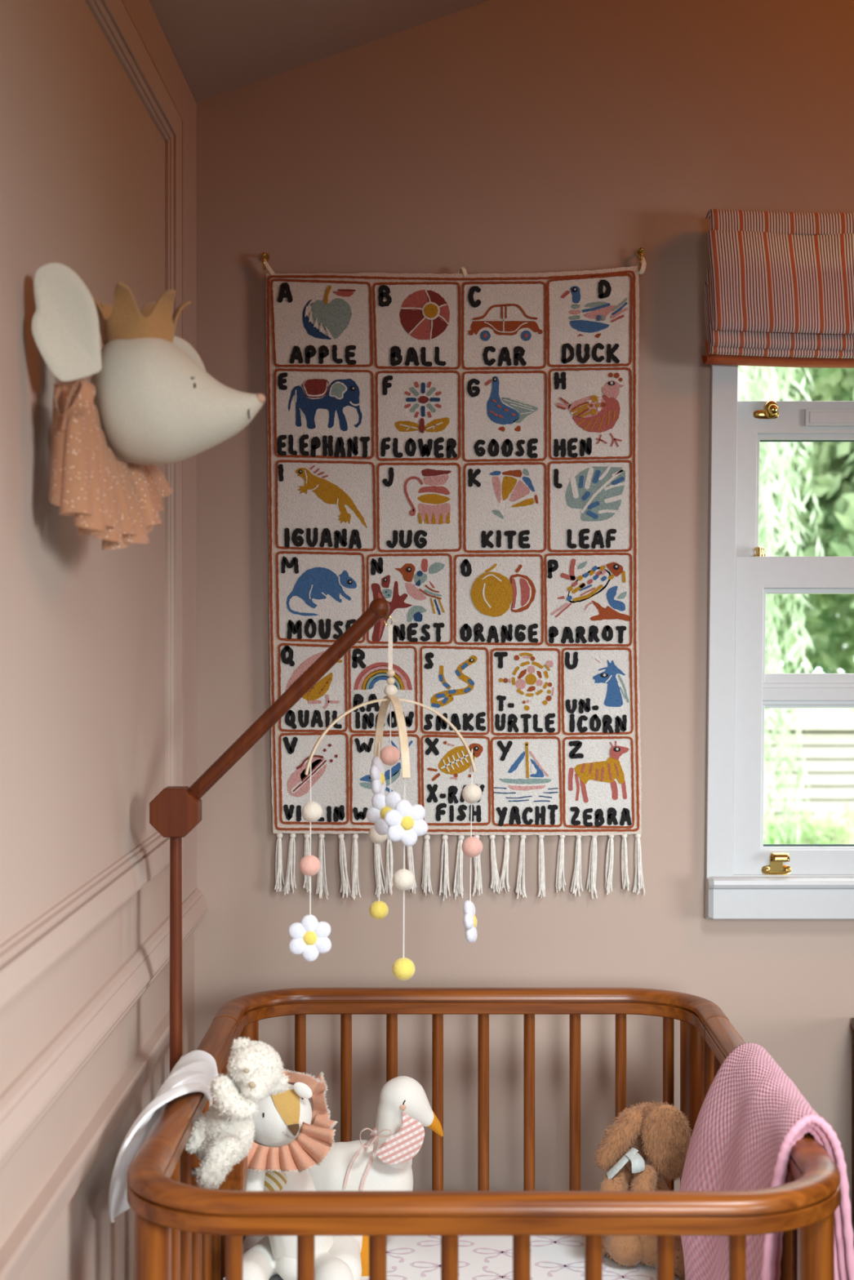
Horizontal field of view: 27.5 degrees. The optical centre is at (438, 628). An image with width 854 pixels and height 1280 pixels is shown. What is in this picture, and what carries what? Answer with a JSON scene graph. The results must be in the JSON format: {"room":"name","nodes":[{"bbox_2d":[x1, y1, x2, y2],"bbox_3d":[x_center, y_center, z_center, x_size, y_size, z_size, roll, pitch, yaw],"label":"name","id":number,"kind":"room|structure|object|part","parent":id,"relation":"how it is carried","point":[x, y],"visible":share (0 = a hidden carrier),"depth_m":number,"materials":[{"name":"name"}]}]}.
{"room":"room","nodes":[
{"label":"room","id":0,"kind":"room"},
{"bbox_2d":[0,0,194,1279],"bbox_3d":[-0.508,0.233,0.715,0.120,2.394,5.230,0,0,0],"label":"wall","id":1,"kind":"structure","parent":0,"point":[82,155],"depth_m":2.13,"materials":[{"name":"pink paint"}]},
{"bbox_2d":[0,1008,169,1279],"bbox_3d":[-0.438,0.978,0.604,0.020,0.688,4.608,0,0,0],"label":"trim","id":2,"kind":"structure","parent":1,"relation":"attached to","point":[28,1236],"depth_m":2.10,"materials":[{"name":"pink paint"}]},
{"bbox_2d":[0,0,182,1010],"bbox_3d":[-0.438,-0.237,0.604,0.020,1.225,4.608,0,0,0],"label":"trim","id":3,"kind":"structure","parent":1,"relation":"attached to","point":[27,954],"depth_m":2.60,"materials":[{"name":"pink paint"}]},
{"bbox_2d":[0,888,208,1169],"bbox_3d":[-0.435,0.506,0.750,0.026,0.061,4.900,0,0,0],"label":"trim","id":4,"kind":"structure","parent":1,"relation":"attached to","point":[28,1097],"depth_m":2.11,"materials":[{"name":"pink paint"}]},
{"bbox_2d":[31,262,265,550],"bbox_3d":[-0.368,-0.241,2.004,0.274,0.303,0.213,0,0,-36],"label":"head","id":5,"kind":"object","parent":1,"relation":"attached to","point":[150,398],"visible":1,"depth_m":1.94},
{"bbox_3d":[-0.346,-0.351,2.000,0.118,0.069,0.119,0,0,0],"label":"crown","id":6,"kind":"part","parent":5,"relation":"part of","materials":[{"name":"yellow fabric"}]},
{"bbox_2d":[121,0,196,902],"bbox_3d":[-0.446,-0.244,0.750,0.004,1.440,4.900,0,0,0],"label":"trim","id":7,"kind":"structure","parent":1,"relation":"attached to","point":[141,13],"depth_m":3.09,"materials":[{"name":"pink paint"}]},
{"bbox_2d":[149,0,489,102],"bbox_3d":[1.352,-1.642,0.715,3.840,1.440,5.230,0,0,0],"label":"ceiling","id":8,"kind":"structure","parent":0,"point":[219,46],"depth_m":3.03,"materials":[{"name":"pink paint"}]},
{"bbox_2d":[194,0,853,1246],"bbox_3d":[1.352,-0.395,3.252,3.600,3.650,0.156,0,0,0],"label":"wall","id":9,"kind":"structure","parent":0,"point":[491,136],"depth_m":3.20,"materials":[{"name":"pink paint"}]},
{"bbox_2d":[261,252,269,270],"bbox_3d":[-0.318,-0.672,3.186,0.016,0.034,0.028,0,0,0],"label":"wall hook","id":10,"kind":"object","parent":9,"relation":"attached to","point":[264,255],"visible":1,"depth_m":3.17,"materials":[{"name":"gold metal"}]},
{"bbox_3d":[-0.318,-0.670,3.184,0.008,0.031,0.026,0,0,0],"label":"hook arm","id":11,"kind":"part","parent":10,"relation":"part of","materials":[{"name":"gold metal"}]},
{"bbox_2d":[635,247,644,265],"bbox_3d":[0.369,-0.681,3.186,0.016,0.034,0.028,0,0,0],"label":"wall hook","id":12,"kind":"object","parent":9,"relation":"attached to","point":[639,251],"visible":1,"depth_m":3.18,"materials":[{"name":"gold metal"}]},
{"bbox_3d":[0.369,-0.679,3.184,0.008,0.031,0.026,0,0,0],"label":"hook arm","id":13,"kind":"part","parent":12,"relation":"part of","materials":[{"name":"gold metal"}]},
{"bbox_2d":[702,208,853,368],"bbox_3d":[0.879,-0.613,3.143,0.798,0.278,0.108,0,0,0],"label":"blind","id":14,"kind":"object","parent":9,"relation":"attached to","point":[779,286],"visible":1,"depth_m":3.10,"materials":[{"name":"fabric"}]},
{"bbox_3d":[0.878,-0.618,3.111,0.797,0.187,0.046,0,0,0],"label":"panel","id":15,"kind":"part","parent":14,"relation":"part of","materials":[{"name":"fabric"}]},
{"bbox_2d":[704,364,853,919],"bbox_3d":[0.861,-0.102,3.238,0.745,1.265,0.180,0,0,0],"label":"window","id":16,"kind":"structure","parent":9,"relation":"in","point":[746,877],"depth_m":3.19,"materials":[{"name":"white paint"}]},
{"bbox_3d":[0.862,0.490,3.173,0.744,0.074,0.050,0,0,0],"label":"sill","id":17,"kind":"part","parent":16,"relation":"part of","materials":[{"name":"white paint"}]},
{"bbox_3d":[0.858,0.160,3.210,0.641,0.583,0.040,0,0,0],"label":"sash","id":18,"kind":"part","parent":16,"relation":"part of","materials":[{"name":"white paint"}]},
{"bbox_3d":[0.863,-0.254,3.259,0.637,0.338,0.038,0,0,0],"label":"sash","id":19,"kind":"part","parent":16,"relation":"part of","materials":[{"name":"white paint"}]},
{"bbox_2d":[804,408,853,426],"bbox_3d":[0.866,-0.392,3.235,0.370,0.032,0.010,0,0,0],"label":"vent","id":20,"kind":"object","parent":16,"relation":"attached to","point":[813,417],"depth_m":3.23,"materials":[{"name":"white paint"}]},
{"bbox_3d":[1.352,1.480,0.650,3.800,0.100,5.100,0,0,0],"label":"floor","id":21,"kind":"structure","parent":0,"visible":0},
{"bbox_2d":[126,987,840,1279],"bbox_3d":[0.052,1.026,2.472,0.835,0.807,1.136,0,0,0],"label":"crib","id":22,"kind":"object","parent":21,"relation":"on","point":[184,1230],"visible":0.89,"depth_m":1.99,"materials":[{"name":"brown wood"}]},
{"bbox_3d":[-0.326,1.047,1.988,0.041,0.766,0.041,0,0,0],"label":"leg","id":23,"kind":"part","parent":22,"relation":"part of","materials":[{"name":"brown wood"}]},
{"bbox_2d":[108,1049,218,1223],"bbox_3d":[-0.372,0.684,2.313,0.098,0.168,0.354,0,0,7],"label":"cloth","id":24,"kind":"object","parent":22,"relation":"on","point":[194,1071],"visible":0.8,"depth_m":2.27,"materials":[{"name":"fabric"}]},
{"bbox_3d":[-0.344,0.643,2.472,0.041,0.040,0.660,0,0,0],"label":"rail","id":25,"kind":"part","parent":22,"relation":"part of","materials":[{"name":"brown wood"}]},
{"bbox_2d":[185,1036,289,1189],"bbox_3d":[-0.267,0.632,2.281,0.134,0.194,0.105,0,0,18],"label":"teddy bear","id":26,"kind":"object","parent":22,"relation":"on","point":[221,1136],"visible":0.98,"depth_m":2.26},
{"bbox_3d":[-0.309,0.664,2.295,0.053,0.055,0.043,0,0,-44],"label":"leg","id":27,"kind":"part","parent":26,"relation":"part of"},
{"bbox_3d":[-0.284,0.690,2.268,0.052,0.077,0.072,0,0,43],"label":"leg","id":28,"kind":"part","parent":26,"relation":"part of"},
{"bbox_3d":[-0.267,0.607,2.250,0.075,0.062,0.045,0,0,31],"label":"arm","id":29,"kind":"part","parent":26,"relation":"part of"},
{"bbox_3d":[-0.326,1.047,2.956,0.041,0.766,0.041,0,0,0],"label":"leg","id":30,"kind":"part","parent":22,"relation":"part of","materials":[{"name":"brown wood"}]},
{"bbox_2d":[149,597,392,1191],"bbox_3d":[-0.238,0.393,2.461,0.344,0.874,0.108,0,0,0],"label":"mobile arm","id":31,"kind":"object","parent":22,"relation":"attached to","point":[175,811],"visible":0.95,"depth_m":2.49,"materials":[{"name":"brown wood"}]},
{"bbox_3d":[-0.377,0.559,2.500,0.018,0.542,0.018,0,0,0],"label":"post","id":32,"kind":"part","parent":31,"relation":"part of","materials":[{"name":"brown wood"}]},
{"bbox_3d":[-0.288,0.761,2.440,0.035,0.066,0.066,0,0,0],"label":"clamp knob","id":33,"kind":"part","parent":31,"relation":"part of","materials":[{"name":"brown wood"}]},
{"bbox_3d":[-0.217,0.104,2.500,0.282,0.282,0.023,0,0,0],"label":"swing arm","id":34,"kind":"part","parent":31,"relation":"part of","materials":[{"name":"brown wood"}]},
{"bbox_2d":[288,624,482,980],"bbox_3d":[-0.069,0.238,2.505,0.210,0.488,0.217,0,0,33],"label":"mobile","id":35,"kind":"object","parent":31,"relation":"hanging from","point":[393,817],"visible":1,"depth_m":2.47,"materials":[{"name":"fabric"}]},
{"bbox_2d":[222,1235,682,1279],"bbox_3d":[0.052,1.039,2.472,0.754,0.118,1.044,0,0,0],"label":"mattress","id":36,"kind":"object","parent":22,"relation":"on","point":[408,1257],"visible":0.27,"depth_m":2.71,"materials":[{"name":"white fabric"}]},
{"bbox_2d":[242,1068,353,1279],"bbox_3d":[-0.219,0.820,2.613,0.193,0.335,0.212,0,0,0],"label":"lion","id":37,"kind":"object","parent":36,"relation":"on","point":[289,1145],"visible":0.72,"depth_m":2.58,"materials":[{"name":"white fabric"}]},
{"bbox_3d":[-0.270,0.812,2.585,0.033,0.076,0.102,0,0,4],"label":"arm","id":38,"kind":"part","parent":37,"relation":"part of","materials":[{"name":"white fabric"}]},
{"bbox_3d":[-0.261,0.948,2.603,0.175,0.063,0.128,0,0,-43],"label":"leg","id":39,"kind":"part","parent":37,"relation":"part of","materials":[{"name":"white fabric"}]},
{"bbox_3d":[-0.228,0.711,2.593,0.044,0.046,0.036,0,0,0],"label":"panel","id":40,"kind":"part","parent":37,"relation":"part of","materials":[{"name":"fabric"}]},
{"bbox_3d":[-0.186,0.948,2.613,0.071,0.063,0.215,0,0,-20],"label":"leg","id":41,"kind":"part","parent":37,"relation":"part of","materials":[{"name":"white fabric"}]},
{"bbox_2d":[307,1075,443,1279],"bbox_3d":[-0.143,0.850,2.695,0.202,0.291,0.253,0,0,36],"label":"goose","id":42,"kind":"object","parent":36,"relation":"on","point":[384,1162],"visible":0.7,"depth_m":2.70,"materials":[{"name":"white fabric"}]},
{"bbox_3d":[-0.145,0.945,2.638,0.078,0.071,0.185,0,0,0],"label":"leg","id":43,"kind":"part","parent":42,"relation":"part of","materials":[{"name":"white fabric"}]},
{"bbox_2d":[582,1100,692,1279],"bbox_3d":[0.319,0.855,2.679,0.193,0.262,0.186,0,0,0],"label":"toy","id":44,"kind":"object","parent":36,"relation":"on","point":[658,1133],"visible":0.73,"depth_m":2.66,"materials":[{"name":"brown fur"}]},
{"bbox_3d":[0.281,0.946,2.707,0.092,0.078,0.131,0,0,-30],"label":"leg","id":45,"kind":"part","parent":44,"relation":"part of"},
{"bbox_3d":[0.271,0.861,2.664,0.047,0.075,0.086,0,0,30],"label":"arm","id":46,"kind":"part","parent":44,"relation":"part of"},
{"bbox_3d":[0.312,0.855,2.651,0.046,0.081,0.065,0,0,26],"label":"arm","id":47,"kind":"part","parent":44,"relation":"part of"},
{"bbox_3d":[0.362,0.945,2.658,0.090,0.083,0.152,0,0,-43],"label":"leg","id":48,"kind":"part","parent":44,"relation":"part of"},
{"bbox_3d":[0.052,0.643,2.922,0.835,0.041,0.236,0,0,0],"label":"rail","id":49,"kind":"part","parent":22,"relation":"part of","materials":[{"name":"brown wood"}]},
{"bbox_3d":[0.052,0.643,2.022,0.835,0.041,0.236,0,0,0],"label":"rail","id":50,"kind":"part","parent":22,"relation":"part of","materials":[{"name":"brown wood"}]},
{"bbox_3d":[0.430,1.047,2.956,0.041,0.766,0.041,0,0,0],"label":"leg","id":51,"kind":"part","parent":22,"relation":"part of","materials":[{"name":"brown wood"}]},
{"bbox_3d":[0.449,0.643,2.472,0.041,0.040,0.660,0,0,0],"label":"rail","id":52,"kind":"part","parent":22,"relation":"part of","materials":[{"name":"brown wood"}]},
{"bbox_2d":[679,1042,853,1279],"bbox_3d":[0.434,0.788,2.318,0.179,0.397,0.441,0,0,0],"label":"knitted blanket","id":53,"kind":"object","parent":22,"relation":"on","point":[750,1117],"visible":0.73,"depth_m":2.28,"materials":[{"name":"pink fabric"}]},
{"bbox_3d":[0.430,1.047,1.988,0.041,0.766,0.041,0,0,0],"label":"leg","id":54,"kind":"part","parent":22,"relation":"part of","materials":[{"name":"brown wood"}]},
{"bbox_2d":[851,1017,853,1028],"bbox_3d":[1.055,1.071,2.946,0.600,0.718,0.484,0,0,0],"label":"dresser","id":55,"kind":"object","parent":21,"relation":"on","point":[852,1019],"visible":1,"depth_m":3.18,"materials":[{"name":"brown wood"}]},
{"label":"outside","id":56,"kind":"structure","parent":0,"visible":0},
{"bbox_2d":[770,707,853,713],"bbox_3d":[8.552,1.830,23.375,42.000,0.100,39.650,0,0,0],"label":"lawn","id":57,"kind":"structure","parent":56,"point":[815,710],"depth_m":37.81,"materials":[{"name":"green plant"}]},
{"bbox_2d":[737,365,823,844],"bbox_3d":[0.988,-0.780,9.791,2.264,5.162,2.401,0,0,-23],"label":"weeping willow","id":58,"kind":"object","parent":57,"relation":"on","point":[769,376],"visible":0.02,"depth_m":9.46,"materials":[{"name":"green plant"}]},
{"bbox_2d":[741,366,853,713],"bbox_3d":[4.128,-1.791,16.216,5.162,7.162,4.706,0,0,35],"label":"leafy tree","id":59,"kind":"object","parent":57,"relation":"on","point":[831,464],"visible":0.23,"depth_m":15.59,"materials":[{"name":"green plant"}]},
{"bbox_2d":[758,441,853,666],"bbox_3d":[3.611,-2.874,24.131,8.846,9.336,10.252,0,0,38],"label":"leafy tree","id":60,"kind":"object","parent":57,"relation":"on","point":[813,598],"visible":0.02,"depth_m":22.16,"materials":[{"name":"green plant"}]},
{"bbox_2d":[763,713,853,844],"bbox_3d":[3.152,1.225,13.685,5.200,1.110,0.170,0,0,0],"label":"fence","id":61,"kind":"object","parent":57,"relation":"on","point":[828,766],"visible":0.12,"depth_m":13.65,"materials":[{"name":"white wood"}]},
{"bbox_2d":[763,800,853,844],"bbox_3d":[2.568,1.500,11.618,1.072,0.649,1.201,0,0,-24],"label":"shrub","id":62,"kind":"object","parent":57,"relation":"on","point":[838,833],"visible":0.35,"depth_m":11.64,"materials":[{"name":"green plant"}]}
]}

